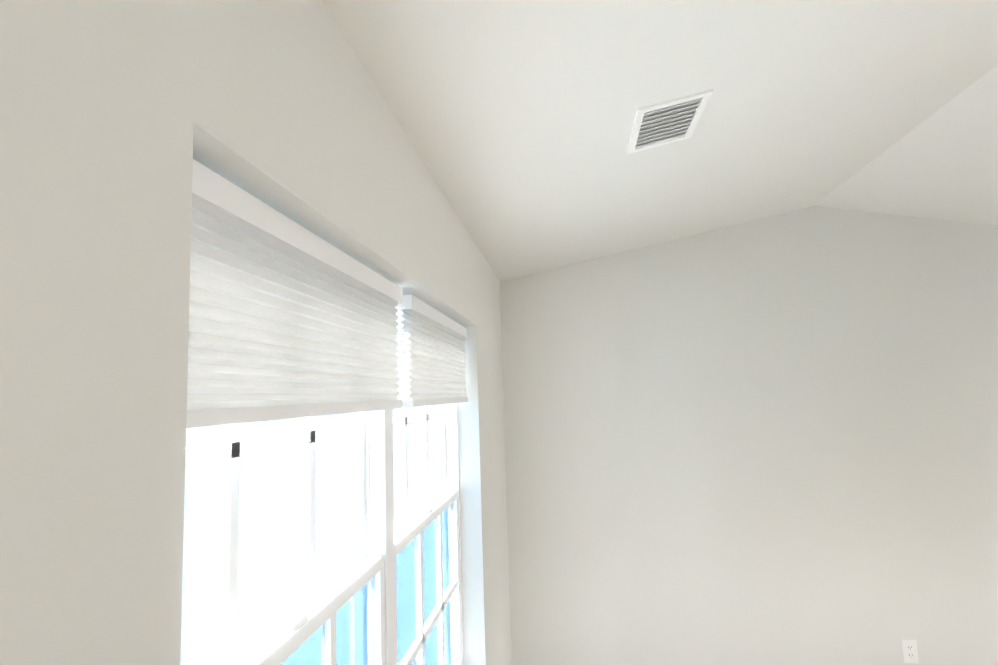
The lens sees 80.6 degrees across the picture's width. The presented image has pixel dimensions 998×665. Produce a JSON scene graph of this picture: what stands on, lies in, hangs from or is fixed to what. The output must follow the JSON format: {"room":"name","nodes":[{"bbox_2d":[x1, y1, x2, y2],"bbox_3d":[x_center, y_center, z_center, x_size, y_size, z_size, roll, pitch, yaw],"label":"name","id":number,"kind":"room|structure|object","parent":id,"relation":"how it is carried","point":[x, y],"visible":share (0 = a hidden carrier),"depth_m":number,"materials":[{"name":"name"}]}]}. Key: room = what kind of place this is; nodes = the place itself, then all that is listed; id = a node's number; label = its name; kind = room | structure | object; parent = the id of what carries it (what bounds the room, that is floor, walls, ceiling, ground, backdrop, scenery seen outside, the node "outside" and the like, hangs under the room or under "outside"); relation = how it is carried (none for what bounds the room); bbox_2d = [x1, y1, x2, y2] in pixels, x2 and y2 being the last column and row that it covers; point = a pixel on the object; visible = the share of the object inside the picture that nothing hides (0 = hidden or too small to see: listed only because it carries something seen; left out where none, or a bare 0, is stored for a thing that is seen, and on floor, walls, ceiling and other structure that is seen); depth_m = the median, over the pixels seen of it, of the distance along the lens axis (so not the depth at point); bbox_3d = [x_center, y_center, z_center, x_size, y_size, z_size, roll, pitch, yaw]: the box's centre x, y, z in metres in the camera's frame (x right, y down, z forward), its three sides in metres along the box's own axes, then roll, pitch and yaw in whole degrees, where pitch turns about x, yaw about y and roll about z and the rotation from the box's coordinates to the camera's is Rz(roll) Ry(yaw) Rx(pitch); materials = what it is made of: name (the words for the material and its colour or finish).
{"room":"empty bedroom","nodes":[
{"label":"empty bedroom","id":0,"kind":"room"},
{"bbox_2d":[0,0,511,664],"bbox_3d":[-0.450,0.581,0.074,0.190,2.550,7.100,-3,-6,7],"label":"wall","id":1,"kind":"structure","parent":0,"point":[118,118],"depth_m":0.54,"materials":[{"name":"paint"}]},
{"bbox_2d":[181,306,463,664],"bbox_3d":[-0.326,0.584,1.517,0.095,1.420,1.920,-3,-6,7],"label":"window","id":2,"kind":"structure","parent":1,"relation":"in","point":[282,635],"depth_m":1.39,"materials":[{"name":"white plastic"}]},
{"bbox_2d":[186,159,402,427],"bbox_3d":[-0.321,-0.005,1.080,0.042,0.309,0.885,-3,-6,7],"label":"window blind","id":3,"kind":"object","parent":2,"relation":"attached to","point":[289,318],"visible":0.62,"depth_m":0.88,"materials":[{"name":"white fabric"}]},
{"bbox_2d":[397,295,467,406],"bbox_3d":[-0.204,0.094,2.049,0.042,0.309,0.885,-3,-6,7],"label":"window blind","id":4,"kind":"object","parent":2,"relation":"attached to","point":[433,355],"visible":0.88,"depth_m":1.85,"materials":[{"name":"white fabric"}]},
{"bbox_2d":[181,476,437,664],"bbox_3d":[-0.058,4.503,-2.864,76.000,0.010,76.000,-3,-6,7],"label":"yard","id":5,"kind":"structure","parent":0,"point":[272,544],"depth_m":18.26,"materials":[{"name":"white"}]},
{"bbox_2d":[322,0,997,281],"bbox_3d":[1.354,-0.959,0.014,3.920,0.556,7.100,-3,-6,7],"label":"ceiling","id":6,"kind":"structure","parent":0,"point":[515,118],"depth_m":1.75,"materials":[{"name":"paint"}]},
{"bbox_2d":[627,89,712,153],"bbox_3d":[0.506,-0.631,1.784,0.210,0.008,0.300,-13,-7,5],"label":"ceiling vent","id":7,"kind":"object","parent":6,"relation":"in","point":[666,122],"visible":0.96,"depth_m":1.77,"materials":[{"name":"white metal"}]},
{"bbox_2d":[500,206,997,664],"bbox_3d":[1.807,0.694,3.289,3.920,2.860,0.190,-3,-6,7],"label":"wall","id":8,"kind":"structure","parent":0,"point":[771,440],"depth_m":3.25,"materials":[{"name":"paint"}]},
{"bbox_2d":[902,639,918,662],"bbox_3d":[2.134,1.654,3.052,0.070,0.115,0.007,-3,-6,7],"label":"outlet","id":9,"kind":"object","parent":8,"relation":"attached to","point":[910,651],"visible":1,"depth_m":3.05,"materials":[{"name":"white plastic"}]},
{"label":"outside","id":10,"kind":"structure","parent":0,"visible":0},
{"bbox_2d":[185,405,435,479],"bbox_3d":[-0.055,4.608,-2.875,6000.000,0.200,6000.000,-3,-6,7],"label":"sky","id":11,"kind":"structure","parent":10,"point":[274,422],"depth_m":54.09,"materials":[{"name":"white"}]}
]}

